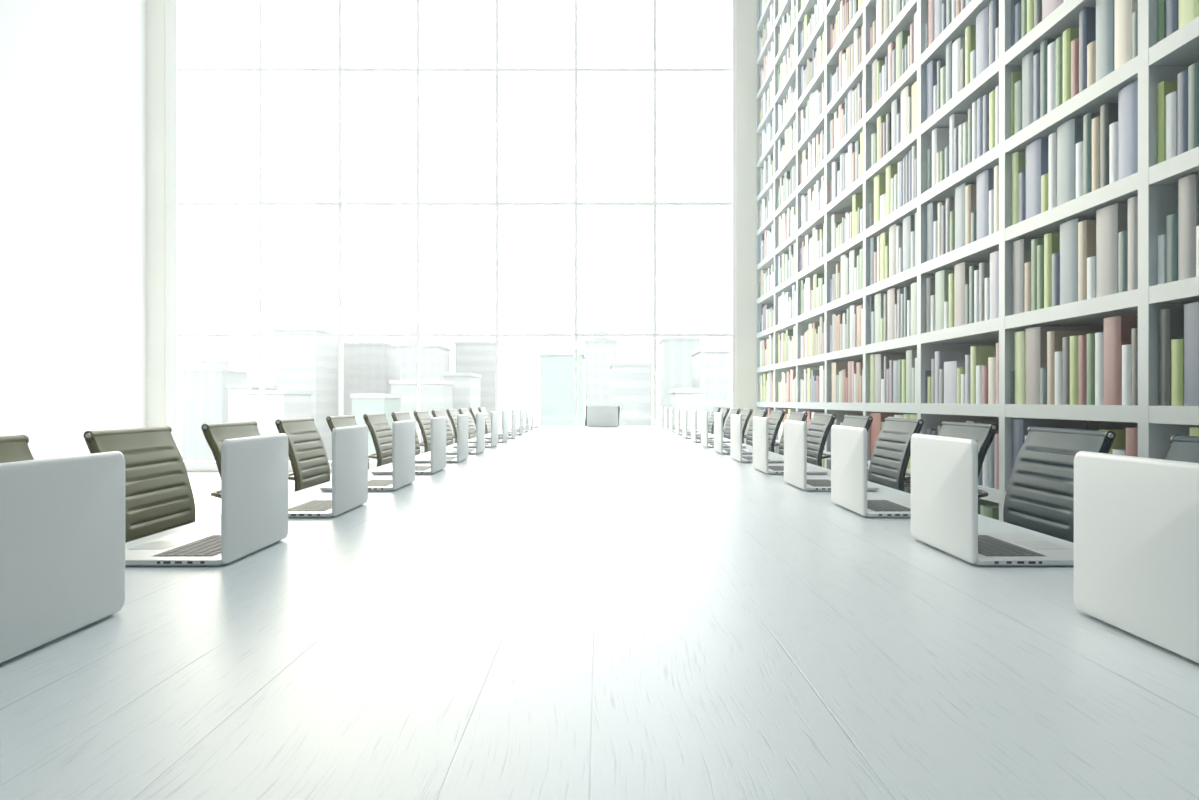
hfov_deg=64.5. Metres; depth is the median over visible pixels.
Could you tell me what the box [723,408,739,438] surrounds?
office chair
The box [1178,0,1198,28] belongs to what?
book
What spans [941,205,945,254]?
book
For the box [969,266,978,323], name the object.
book
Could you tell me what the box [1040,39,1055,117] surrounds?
book
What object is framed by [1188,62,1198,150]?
book
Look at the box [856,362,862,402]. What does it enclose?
book
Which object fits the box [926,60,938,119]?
book
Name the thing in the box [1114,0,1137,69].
book
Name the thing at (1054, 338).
book
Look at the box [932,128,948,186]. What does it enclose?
book
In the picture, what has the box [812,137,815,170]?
book
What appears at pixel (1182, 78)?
book
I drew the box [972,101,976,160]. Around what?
book
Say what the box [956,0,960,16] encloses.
book
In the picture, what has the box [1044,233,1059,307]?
book
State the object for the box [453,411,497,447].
laptop
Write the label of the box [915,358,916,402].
book
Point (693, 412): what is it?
laptop
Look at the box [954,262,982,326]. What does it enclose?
book
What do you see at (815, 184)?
book
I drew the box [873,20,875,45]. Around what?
book
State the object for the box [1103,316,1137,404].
book
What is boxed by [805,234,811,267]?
book
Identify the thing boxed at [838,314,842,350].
book
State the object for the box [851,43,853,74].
book
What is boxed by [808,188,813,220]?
book
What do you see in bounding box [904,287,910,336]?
book
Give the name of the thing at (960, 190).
book
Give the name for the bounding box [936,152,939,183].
book
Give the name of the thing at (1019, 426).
book
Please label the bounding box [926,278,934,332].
book
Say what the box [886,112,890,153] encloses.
book
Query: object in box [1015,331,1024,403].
book
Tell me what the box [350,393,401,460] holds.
tower block
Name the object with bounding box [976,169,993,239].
book
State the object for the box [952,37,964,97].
book
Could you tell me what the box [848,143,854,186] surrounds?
book
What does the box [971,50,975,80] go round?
book
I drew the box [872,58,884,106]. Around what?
book
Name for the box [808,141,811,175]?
book
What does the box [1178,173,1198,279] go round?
book
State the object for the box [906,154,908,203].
book
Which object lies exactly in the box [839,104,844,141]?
book
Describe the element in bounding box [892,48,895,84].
book
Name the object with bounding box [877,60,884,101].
book
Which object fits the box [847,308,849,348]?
book
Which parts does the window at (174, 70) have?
frame post, frame sill, frame post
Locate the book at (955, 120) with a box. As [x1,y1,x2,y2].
[949,114,967,175]
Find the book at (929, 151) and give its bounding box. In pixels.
[927,148,931,189]
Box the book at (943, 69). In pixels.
[940,66,945,107]
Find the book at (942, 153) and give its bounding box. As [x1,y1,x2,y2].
[940,150,944,181]
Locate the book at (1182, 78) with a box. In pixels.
[1177,70,1187,154]
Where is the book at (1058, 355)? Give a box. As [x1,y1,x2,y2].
[1055,351,1061,404]
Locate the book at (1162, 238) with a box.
[1158,234,1165,284]
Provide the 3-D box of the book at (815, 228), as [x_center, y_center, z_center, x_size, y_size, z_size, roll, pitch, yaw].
[2.495,-1.681,10.394,0.313,0.403,0.137,0,0,0]
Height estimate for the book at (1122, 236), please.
0.278 m
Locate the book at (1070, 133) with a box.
[1057,118,1082,205]
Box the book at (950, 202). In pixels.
[946,197,954,252]
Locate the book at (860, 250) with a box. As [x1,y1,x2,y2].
[859,248,862,289]
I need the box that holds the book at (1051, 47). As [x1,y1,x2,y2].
[1047,41,1054,112]
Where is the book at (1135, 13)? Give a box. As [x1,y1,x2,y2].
[1132,10,1137,58]
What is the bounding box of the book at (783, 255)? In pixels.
[782,253,788,282]
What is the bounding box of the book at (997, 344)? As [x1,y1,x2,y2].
[996,343,998,403]
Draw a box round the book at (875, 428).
[870,413,916,460]
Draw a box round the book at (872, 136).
[871,133,874,166]
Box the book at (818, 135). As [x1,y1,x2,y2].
[816,133,820,166]
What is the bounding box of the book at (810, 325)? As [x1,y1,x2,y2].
[809,323,812,356]
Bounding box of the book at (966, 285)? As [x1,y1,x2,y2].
[965,284,968,323]
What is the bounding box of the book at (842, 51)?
[839,50,845,89]
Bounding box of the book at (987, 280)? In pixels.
[985,277,989,319]
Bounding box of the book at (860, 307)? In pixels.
[857,305,862,346]
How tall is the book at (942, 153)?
0.224 m
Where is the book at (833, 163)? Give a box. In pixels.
[832,161,839,199]
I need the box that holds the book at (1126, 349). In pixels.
[1122,344,1130,404]
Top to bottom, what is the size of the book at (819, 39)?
0.384 m
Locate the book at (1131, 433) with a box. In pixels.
[1126,428,1137,456]
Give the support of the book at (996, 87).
on the bookcase
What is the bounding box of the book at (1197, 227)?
[1196,226,1198,276]
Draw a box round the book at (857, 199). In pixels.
[852,194,862,237]
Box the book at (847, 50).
[846,47,848,80]
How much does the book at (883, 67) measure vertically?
0.277 m
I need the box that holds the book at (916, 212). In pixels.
[915,212,916,265]
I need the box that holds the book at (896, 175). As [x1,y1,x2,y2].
[894,174,897,210]
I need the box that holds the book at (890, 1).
[889,0,892,25]
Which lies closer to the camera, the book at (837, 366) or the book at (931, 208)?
the book at (931, 208)
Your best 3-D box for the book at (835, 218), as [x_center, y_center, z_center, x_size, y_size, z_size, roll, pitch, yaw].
[2.495,-1.669,9.556,0.312,0.378,0.117,0,0,0]
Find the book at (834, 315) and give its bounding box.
[832,314,839,351]
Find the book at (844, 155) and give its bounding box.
[843,153,845,190]
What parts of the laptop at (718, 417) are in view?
lid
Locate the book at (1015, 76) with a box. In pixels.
[1011,72,1021,135]
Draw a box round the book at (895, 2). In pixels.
[893,0,898,20]
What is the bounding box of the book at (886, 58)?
[885,55,887,92]
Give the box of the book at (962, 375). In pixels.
[961,374,964,403]
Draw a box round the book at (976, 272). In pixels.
[974,270,978,322]
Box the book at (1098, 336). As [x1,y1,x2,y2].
[1095,332,1102,404]
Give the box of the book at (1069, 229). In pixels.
[1060,218,1095,304]
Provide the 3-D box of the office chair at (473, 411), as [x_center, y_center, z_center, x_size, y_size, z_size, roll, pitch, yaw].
[-1.024,0.569,9.963,0.651,0.979,0.613,0,0,0]
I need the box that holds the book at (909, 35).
[908,35,909,67]
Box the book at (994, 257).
[990,251,998,318]
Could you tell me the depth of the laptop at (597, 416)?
10.92 m
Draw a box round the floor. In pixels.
[187,472,331,521]
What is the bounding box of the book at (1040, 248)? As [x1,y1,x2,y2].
[1037,244,1043,309]
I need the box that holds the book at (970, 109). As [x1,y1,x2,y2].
[968,108,971,163]
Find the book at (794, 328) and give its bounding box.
[793,326,795,359]
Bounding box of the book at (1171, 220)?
[1166,213,1177,282]
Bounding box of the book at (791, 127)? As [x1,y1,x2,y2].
[789,125,792,154]
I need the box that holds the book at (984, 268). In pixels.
[979,262,989,321]
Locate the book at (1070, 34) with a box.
[1063,28,1078,102]
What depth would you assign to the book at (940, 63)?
6.56 m
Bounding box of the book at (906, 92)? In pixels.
[901,85,911,140]
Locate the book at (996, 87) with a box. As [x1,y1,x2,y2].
[995,85,998,146]
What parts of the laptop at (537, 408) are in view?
lid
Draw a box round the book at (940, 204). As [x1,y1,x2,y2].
[938,202,945,256]
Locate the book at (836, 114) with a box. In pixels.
[834,111,838,147]
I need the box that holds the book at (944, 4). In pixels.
[942,2,945,31]
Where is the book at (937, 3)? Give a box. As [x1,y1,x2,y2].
[934,0,945,39]
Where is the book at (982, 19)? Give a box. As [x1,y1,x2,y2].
[976,6,988,76]
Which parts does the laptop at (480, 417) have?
lid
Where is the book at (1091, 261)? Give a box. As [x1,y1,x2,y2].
[1087,256,1095,298]
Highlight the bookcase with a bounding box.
[756,0,1198,521]
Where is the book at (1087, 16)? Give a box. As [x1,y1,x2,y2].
[1079,7,1095,92]
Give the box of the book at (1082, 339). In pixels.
[1078,335,1086,404]
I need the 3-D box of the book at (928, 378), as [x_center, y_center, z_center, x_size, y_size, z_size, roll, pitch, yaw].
[2.478,-0.072,6.764,0.276,0.191,0.073,0,0,0]
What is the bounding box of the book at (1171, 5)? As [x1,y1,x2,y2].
[1166,0,1177,36]
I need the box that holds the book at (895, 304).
[895,304,896,338]
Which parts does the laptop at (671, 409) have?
lid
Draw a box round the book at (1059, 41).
[1055,36,1062,107]
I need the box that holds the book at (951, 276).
[949,273,953,327]
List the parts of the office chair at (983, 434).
backrest, handle, rail, rail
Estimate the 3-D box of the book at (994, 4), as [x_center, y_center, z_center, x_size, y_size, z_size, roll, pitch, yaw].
[2.508,-2.182,5.685,0.333,0.402,0.108,0,0,0]
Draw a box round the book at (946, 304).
[944,301,948,328]
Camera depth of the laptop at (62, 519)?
1.21 m
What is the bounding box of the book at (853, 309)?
[850,305,859,347]
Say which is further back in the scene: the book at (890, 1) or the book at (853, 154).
the book at (853, 154)
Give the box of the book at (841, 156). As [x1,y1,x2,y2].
[840,153,843,193]
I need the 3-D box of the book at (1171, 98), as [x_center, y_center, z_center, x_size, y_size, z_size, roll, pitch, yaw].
[2.473,-1.119,3.906,0.265,0.280,0.072,0,0,0]
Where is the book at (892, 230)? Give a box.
[889,224,902,276]
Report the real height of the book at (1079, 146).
0.280 m
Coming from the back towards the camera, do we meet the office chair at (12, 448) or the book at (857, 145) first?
the book at (857, 145)
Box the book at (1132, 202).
[1128,196,1137,290]
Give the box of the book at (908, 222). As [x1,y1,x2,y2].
[903,215,914,270]
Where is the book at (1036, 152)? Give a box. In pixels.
[1025,138,1047,219]
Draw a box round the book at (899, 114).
[897,112,900,144]
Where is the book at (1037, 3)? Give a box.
[1034,0,1041,26]
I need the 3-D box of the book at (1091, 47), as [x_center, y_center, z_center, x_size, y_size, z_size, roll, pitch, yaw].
[2.462,-1.592,4.539,0.242,0.224,0.080,0,0,0]
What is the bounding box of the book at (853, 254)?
[849,249,859,293]
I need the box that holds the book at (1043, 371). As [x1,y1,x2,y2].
[1040,367,1046,403]
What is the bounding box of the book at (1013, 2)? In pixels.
[1011,0,1020,46]
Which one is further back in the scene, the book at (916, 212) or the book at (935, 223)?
the book at (916, 212)
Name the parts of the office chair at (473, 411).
backrest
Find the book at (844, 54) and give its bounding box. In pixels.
[842,52,845,85]
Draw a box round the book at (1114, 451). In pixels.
[1112,449,1125,454]
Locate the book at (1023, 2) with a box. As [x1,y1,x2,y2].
[1021,0,1026,37]
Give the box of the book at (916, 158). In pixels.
[915,158,916,197]
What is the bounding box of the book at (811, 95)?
[809,92,813,128]
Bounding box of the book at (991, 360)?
[988,357,995,403]
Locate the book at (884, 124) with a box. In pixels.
[883,121,885,156]
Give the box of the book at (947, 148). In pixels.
[945,146,948,178]
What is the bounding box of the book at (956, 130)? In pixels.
[954,126,958,172]
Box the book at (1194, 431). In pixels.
[1190,427,1198,435]
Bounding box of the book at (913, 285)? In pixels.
[911,282,916,335]
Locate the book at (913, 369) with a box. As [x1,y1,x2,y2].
[912,368,914,402]
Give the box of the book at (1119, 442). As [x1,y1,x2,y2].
[1101,430,1125,453]
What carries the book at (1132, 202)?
on the bookcase
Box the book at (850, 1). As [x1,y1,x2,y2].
[849,0,852,22]
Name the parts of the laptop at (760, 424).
lid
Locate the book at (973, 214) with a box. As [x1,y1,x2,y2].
[971,211,975,242]
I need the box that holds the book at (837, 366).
[832,362,847,401]
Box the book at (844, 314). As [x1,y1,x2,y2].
[843,313,846,349]
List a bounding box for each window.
[0,0,145,459]
[165,0,735,469]
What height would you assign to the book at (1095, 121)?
0.355 m
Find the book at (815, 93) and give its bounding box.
[814,89,821,122]
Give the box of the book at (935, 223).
[933,220,937,258]
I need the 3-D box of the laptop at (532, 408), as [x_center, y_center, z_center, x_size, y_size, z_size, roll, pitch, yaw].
[-0.819,0.192,9.921,0.256,0.236,0.360,0,0,0]
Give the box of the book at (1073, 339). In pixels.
[1070,335,1078,404]
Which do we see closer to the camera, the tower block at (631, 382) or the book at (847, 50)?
the book at (847, 50)
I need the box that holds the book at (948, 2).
[946,0,951,26]
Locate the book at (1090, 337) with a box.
[1087,333,1094,404]
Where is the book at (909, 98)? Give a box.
[908,96,910,134]
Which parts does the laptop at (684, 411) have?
lid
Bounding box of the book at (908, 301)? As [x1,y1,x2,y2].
[907,300,910,335]
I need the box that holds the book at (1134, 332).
[1131,328,1137,404]
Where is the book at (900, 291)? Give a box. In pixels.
[897,289,903,337]
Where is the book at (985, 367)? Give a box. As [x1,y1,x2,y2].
[982,365,987,403]
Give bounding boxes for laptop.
[0,451,124,662]
[125,433,287,565]
[288,425,367,517]
[320,420,414,490]
[372,416,445,473]
[415,414,468,462]
[446,412,484,453]
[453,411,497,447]
[469,410,507,442]
[485,409,516,438]
[498,408,523,434]
[500,407,528,431]
[508,407,534,429]
[517,407,538,427]
[587,406,617,426]
[660,407,681,427]
[664,407,690,429]
[670,407,698,431]
[675,408,700,434]
[682,409,713,438]
[691,410,729,442]
[701,411,745,447]
[714,412,752,453]
[730,414,783,462]
[753,416,826,473]
[784,420,878,490]
[831,425,910,517]
[911,433,1073,565]
[1074,451,1198,662]
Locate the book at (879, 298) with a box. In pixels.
[875,293,886,342]
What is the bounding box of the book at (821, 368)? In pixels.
[819,366,824,401]
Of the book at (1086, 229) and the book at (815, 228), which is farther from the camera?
the book at (815, 228)
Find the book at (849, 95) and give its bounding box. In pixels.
[847,89,854,133]
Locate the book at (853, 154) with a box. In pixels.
[852,152,854,182]
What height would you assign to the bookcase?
8.298 m
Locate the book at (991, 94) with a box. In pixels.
[989,90,994,149]
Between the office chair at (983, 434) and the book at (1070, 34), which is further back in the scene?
the book at (1070, 34)
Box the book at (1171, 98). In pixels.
[1166,91,1176,159]
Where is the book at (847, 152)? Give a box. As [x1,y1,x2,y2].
[846,152,847,187]
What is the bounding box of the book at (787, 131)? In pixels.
[785,129,788,159]
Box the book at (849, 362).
[848,361,852,402]
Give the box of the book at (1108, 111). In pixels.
[1100,103,1117,187]
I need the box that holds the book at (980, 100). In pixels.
[977,97,982,157]
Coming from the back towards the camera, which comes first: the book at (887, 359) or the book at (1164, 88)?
the book at (887, 359)
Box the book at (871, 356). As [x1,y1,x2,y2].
[870,354,875,402]
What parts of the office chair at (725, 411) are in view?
backrest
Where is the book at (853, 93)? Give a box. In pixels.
[852,90,854,127]
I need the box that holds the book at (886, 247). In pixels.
[885,245,888,278]
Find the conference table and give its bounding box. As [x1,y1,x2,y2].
[0,426,1198,799]
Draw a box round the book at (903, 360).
[902,359,905,402]
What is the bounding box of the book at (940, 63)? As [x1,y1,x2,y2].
[937,60,945,109]
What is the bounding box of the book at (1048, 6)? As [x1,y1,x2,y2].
[1042,0,1063,19]
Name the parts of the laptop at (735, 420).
lid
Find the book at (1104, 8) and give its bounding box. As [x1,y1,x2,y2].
[1096,0,1113,81]
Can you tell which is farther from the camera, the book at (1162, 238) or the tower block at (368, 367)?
the tower block at (368, 367)
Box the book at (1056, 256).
[1052,252,1059,305]
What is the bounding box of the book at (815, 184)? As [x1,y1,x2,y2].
[814,184,815,215]
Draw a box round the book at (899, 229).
[896,226,902,273]
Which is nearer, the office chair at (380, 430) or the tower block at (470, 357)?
the office chair at (380, 430)
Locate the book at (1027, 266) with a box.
[1024,262,1030,311]
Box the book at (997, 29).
[995,27,998,60]
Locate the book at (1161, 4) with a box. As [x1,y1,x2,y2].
[1157,0,1165,42]
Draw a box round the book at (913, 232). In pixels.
[911,231,914,267]
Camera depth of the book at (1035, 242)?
5.12 m
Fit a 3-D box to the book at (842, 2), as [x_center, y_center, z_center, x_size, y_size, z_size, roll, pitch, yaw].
[2.520,-3.674,9.220,0.359,0.380,0.116,0,0,0]
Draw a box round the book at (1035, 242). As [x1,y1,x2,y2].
[1031,238,1043,310]
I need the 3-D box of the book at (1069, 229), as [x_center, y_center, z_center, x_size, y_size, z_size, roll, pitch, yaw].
[2.515,-0.685,4.759,0.348,0.416,0.186,0,0,0]
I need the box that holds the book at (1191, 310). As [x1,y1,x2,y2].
[1184,302,1198,405]
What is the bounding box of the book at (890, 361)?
[889,360,896,402]
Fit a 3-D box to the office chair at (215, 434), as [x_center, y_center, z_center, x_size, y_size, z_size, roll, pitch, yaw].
[-1.024,0.569,3.429,0.651,0.979,0.613,0,0,0]
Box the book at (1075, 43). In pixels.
[1071,37,1078,97]
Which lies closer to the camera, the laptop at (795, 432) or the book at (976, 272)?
the laptop at (795, 432)
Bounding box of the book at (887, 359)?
[884,356,905,402]
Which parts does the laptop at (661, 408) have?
lid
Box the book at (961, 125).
[959,124,962,169]
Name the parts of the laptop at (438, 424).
lid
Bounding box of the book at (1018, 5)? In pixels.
[1015,2,1020,43]
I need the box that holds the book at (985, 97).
[983,93,988,153]
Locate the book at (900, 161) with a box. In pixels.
[898,161,900,208]
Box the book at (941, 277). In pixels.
[935,270,953,330]
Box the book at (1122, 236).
[1118,230,1127,292]
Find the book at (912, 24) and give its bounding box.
[910,23,913,65]
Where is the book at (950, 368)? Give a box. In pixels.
[944,361,964,403]
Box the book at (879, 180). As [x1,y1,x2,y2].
[874,174,885,223]
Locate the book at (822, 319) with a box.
[820,316,824,353]
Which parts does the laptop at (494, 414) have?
lid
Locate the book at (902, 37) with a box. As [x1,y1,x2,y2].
[896,31,909,80]
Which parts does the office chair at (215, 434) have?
rail, rail, handle, backrest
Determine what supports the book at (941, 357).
on the bookcase
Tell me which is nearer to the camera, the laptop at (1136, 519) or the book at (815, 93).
the laptop at (1136, 519)
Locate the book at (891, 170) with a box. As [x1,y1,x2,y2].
[886,165,897,215]
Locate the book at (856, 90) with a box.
[855,87,857,124]
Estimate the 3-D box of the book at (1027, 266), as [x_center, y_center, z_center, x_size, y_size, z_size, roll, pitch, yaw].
[2.483,-0.616,5.212,0.286,0.277,0.074,0,0,0]
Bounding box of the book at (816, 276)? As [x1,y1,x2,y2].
[813,274,824,308]
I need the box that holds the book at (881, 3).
[880,0,882,36]
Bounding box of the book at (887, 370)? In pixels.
[886,369,888,402]
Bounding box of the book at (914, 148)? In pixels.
[912,145,916,199]
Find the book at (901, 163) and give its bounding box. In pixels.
[900,161,902,206]
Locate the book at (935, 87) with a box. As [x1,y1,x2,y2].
[933,84,936,113]
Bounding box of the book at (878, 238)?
[877,236,879,281]
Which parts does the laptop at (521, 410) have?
lid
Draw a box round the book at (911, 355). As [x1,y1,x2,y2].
[906,350,916,402]
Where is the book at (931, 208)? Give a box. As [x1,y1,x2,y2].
[926,202,938,261]
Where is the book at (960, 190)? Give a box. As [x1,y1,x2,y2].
[955,183,975,248]
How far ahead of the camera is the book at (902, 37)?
7.39 m
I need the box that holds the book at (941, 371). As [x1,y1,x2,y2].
[939,369,943,402]
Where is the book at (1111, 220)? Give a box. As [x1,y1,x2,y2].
[1096,203,1127,296]
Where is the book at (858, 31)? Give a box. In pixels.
[854,28,861,70]
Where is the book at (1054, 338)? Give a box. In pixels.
[1047,331,1102,404]
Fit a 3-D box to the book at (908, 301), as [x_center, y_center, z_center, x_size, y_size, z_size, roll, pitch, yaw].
[2.484,-0.617,7.212,0.286,0.280,0.075,0,0,0]
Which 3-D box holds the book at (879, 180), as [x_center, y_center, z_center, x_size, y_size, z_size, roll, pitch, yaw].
[2.519,-1.687,8.059,0.358,0.416,0.163,0,0,0]
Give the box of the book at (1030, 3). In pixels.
[1027,0,1033,32]
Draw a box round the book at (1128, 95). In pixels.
[1118,80,1137,179]
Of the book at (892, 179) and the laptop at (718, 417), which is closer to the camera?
the laptop at (718, 417)
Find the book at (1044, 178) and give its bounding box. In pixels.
[1041,173,1047,212]
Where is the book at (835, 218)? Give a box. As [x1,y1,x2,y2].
[831,214,845,251]
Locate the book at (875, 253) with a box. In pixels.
[874,251,876,283]
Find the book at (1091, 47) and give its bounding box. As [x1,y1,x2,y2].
[1087,40,1095,87]
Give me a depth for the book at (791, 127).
11.64 m
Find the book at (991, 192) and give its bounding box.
[989,189,993,234]
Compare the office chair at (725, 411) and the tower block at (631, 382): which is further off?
the tower block at (631, 382)
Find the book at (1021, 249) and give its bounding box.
[1012,239,1032,314]
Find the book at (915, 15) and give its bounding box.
[914,11,916,61]
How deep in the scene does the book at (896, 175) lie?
7.51 m
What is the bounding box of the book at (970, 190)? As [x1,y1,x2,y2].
[965,184,975,244]
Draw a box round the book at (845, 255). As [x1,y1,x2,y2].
[841,254,848,297]
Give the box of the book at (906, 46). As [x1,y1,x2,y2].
[905,43,907,70]
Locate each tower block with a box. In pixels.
[182,360,248,460]
[226,385,277,422]
[244,390,312,460]
[273,318,337,460]
[343,342,399,415]
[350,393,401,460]
[389,380,453,453]
[399,324,450,379]
[443,373,481,443]
[454,342,508,429]
[538,350,584,425]
[584,331,617,411]
[610,362,652,425]
[658,311,700,425]
[669,388,704,429]
[691,348,730,436]
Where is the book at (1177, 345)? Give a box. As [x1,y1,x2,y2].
[1171,339,1183,405]
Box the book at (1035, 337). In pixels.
[1025,326,1102,403]
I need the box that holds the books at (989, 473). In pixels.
[759,0,1065,519]
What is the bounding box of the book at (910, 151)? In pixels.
[909,150,911,201]
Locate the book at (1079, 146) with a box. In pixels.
[1076,141,1082,197]
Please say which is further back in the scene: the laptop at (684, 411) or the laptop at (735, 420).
the laptop at (684, 411)
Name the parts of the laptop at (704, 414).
lid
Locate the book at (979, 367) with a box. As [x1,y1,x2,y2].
[976,365,983,403]
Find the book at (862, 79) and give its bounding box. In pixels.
[862,79,862,117]
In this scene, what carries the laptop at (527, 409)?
on the conference table
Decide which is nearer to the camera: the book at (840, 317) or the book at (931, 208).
the book at (931, 208)
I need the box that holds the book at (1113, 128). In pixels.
[1109,121,1117,183]
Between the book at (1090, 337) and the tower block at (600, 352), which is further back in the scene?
the tower block at (600, 352)
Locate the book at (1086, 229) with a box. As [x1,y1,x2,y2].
[1078,220,1095,300]
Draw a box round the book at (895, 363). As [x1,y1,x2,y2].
[893,360,897,402]
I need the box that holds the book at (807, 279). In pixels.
[805,277,812,312]
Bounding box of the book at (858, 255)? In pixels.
[857,255,858,290]
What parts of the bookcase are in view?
panel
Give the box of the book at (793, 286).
[792,285,795,317]
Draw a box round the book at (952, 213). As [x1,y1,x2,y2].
[950,210,954,250]
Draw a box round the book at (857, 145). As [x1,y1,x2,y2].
[855,140,859,180]
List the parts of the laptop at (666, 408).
lid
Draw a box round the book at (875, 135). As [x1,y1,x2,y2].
[874,132,876,163]
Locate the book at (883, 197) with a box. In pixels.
[880,193,885,219]
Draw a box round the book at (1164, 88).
[1157,81,1176,163]
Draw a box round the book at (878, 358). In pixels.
[874,354,905,402]
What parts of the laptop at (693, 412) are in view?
lid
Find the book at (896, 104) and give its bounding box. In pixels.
[891,98,900,149]
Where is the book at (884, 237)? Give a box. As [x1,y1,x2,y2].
[880,232,888,280]
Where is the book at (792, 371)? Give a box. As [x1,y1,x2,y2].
[790,369,795,401]
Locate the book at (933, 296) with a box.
[931,295,934,330]
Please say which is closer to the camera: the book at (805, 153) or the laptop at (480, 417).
the laptop at (480, 417)
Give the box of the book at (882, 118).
[877,115,885,161]
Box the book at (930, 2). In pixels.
[928,0,933,46]
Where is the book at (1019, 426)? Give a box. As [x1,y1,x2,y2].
[1012,419,1086,469]
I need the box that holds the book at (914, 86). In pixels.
[911,81,916,132]
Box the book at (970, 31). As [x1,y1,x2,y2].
[965,25,975,85]
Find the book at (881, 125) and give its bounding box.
[880,122,883,158]
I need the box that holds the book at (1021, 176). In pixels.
[1018,171,1024,222]
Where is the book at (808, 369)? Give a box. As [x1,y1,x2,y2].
[807,368,818,401]
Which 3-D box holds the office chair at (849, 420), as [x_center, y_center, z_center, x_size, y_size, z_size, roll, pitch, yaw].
[1.024,0.569,4.831,0.651,0.979,0.613,0,0,0]
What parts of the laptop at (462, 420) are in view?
lid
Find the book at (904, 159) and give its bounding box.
[903,157,905,204]
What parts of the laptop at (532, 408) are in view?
lid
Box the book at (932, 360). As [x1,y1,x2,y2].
[931,359,934,402]
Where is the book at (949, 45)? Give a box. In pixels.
[946,41,954,102]
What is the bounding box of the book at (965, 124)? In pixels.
[963,121,967,166]
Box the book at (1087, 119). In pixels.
[1083,113,1099,194]
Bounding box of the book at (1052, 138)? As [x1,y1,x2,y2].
[1048,132,1056,209]
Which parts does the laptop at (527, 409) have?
lid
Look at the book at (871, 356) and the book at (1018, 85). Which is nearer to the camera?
the book at (1018, 85)
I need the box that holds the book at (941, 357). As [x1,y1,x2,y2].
[935,351,970,402]
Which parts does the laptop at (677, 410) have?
lid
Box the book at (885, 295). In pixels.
[884,294,886,340]
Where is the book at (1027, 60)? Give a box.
[1022,50,1039,128]
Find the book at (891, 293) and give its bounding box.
[887,288,903,340]
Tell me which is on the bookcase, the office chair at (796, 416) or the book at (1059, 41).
the book at (1059, 41)
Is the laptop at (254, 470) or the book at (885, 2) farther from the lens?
the book at (885, 2)
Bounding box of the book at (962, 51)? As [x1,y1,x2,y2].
[960,47,964,90]
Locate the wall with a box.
[146,0,755,471]
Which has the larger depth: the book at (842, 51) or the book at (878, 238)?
the book at (842, 51)
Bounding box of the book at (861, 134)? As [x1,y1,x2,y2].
[860,131,862,175]
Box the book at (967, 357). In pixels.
[965,355,970,403]
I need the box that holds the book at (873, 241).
[870,237,876,284]
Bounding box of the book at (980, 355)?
[971,346,995,403]
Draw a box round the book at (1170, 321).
[1158,309,1183,405]
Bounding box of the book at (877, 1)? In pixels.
[876,0,880,42]
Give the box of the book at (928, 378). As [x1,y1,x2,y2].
[927,376,930,402]
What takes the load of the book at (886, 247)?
on the bookcase
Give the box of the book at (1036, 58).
[1033,52,1039,121]
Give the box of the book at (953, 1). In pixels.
[952,0,955,20]
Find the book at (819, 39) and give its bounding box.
[817,35,821,70]
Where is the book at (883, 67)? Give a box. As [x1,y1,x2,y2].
[882,64,884,95]
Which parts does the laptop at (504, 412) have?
lid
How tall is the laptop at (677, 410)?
0.236 m
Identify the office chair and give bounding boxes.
[0,435,33,462]
[83,426,195,542]
[201,421,260,497]
[275,417,330,491]
[326,415,368,469]
[363,413,391,466]
[391,412,419,454]
[413,410,430,452]
[431,409,452,445]
[446,409,457,442]
[459,408,475,438]
[469,408,478,431]
[478,407,490,433]
[584,406,620,425]
[708,407,720,433]
[720,408,729,431]
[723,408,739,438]
[741,409,752,442]
[746,409,767,445]
[768,410,785,452]
[779,412,807,454]
[807,413,835,466]
[830,415,872,469]
[868,417,923,491]
[938,421,997,497]
[1003,426,1115,542]
[1165,435,1198,462]
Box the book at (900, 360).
[898,359,902,402]
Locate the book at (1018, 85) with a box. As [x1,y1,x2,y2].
[1014,80,1021,133]
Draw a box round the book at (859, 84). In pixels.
[858,83,861,121]
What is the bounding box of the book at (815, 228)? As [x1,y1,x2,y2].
[812,227,822,263]
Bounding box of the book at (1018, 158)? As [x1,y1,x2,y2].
[1012,151,1024,224]
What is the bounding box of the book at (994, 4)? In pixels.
[989,0,998,65]
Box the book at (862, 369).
[862,369,862,402]
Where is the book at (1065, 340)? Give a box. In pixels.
[1062,337,1069,404]
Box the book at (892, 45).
[888,42,895,89]
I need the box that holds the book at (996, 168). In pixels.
[994,165,998,232]
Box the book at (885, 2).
[883,0,888,33]
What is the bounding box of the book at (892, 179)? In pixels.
[891,177,893,212]
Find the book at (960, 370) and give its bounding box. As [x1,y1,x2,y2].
[957,367,964,403]
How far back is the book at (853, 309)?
8.79 m
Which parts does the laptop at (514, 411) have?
lid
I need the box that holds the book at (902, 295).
[901,293,903,337]
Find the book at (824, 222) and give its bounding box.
[823,222,824,256]
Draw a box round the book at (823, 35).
[822,30,824,63]
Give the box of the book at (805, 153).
[803,149,807,180]
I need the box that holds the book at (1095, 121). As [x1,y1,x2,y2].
[1092,116,1099,190]
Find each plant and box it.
[200,360,228,369]
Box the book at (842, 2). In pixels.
[840,0,844,36]
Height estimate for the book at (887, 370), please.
0.276 m

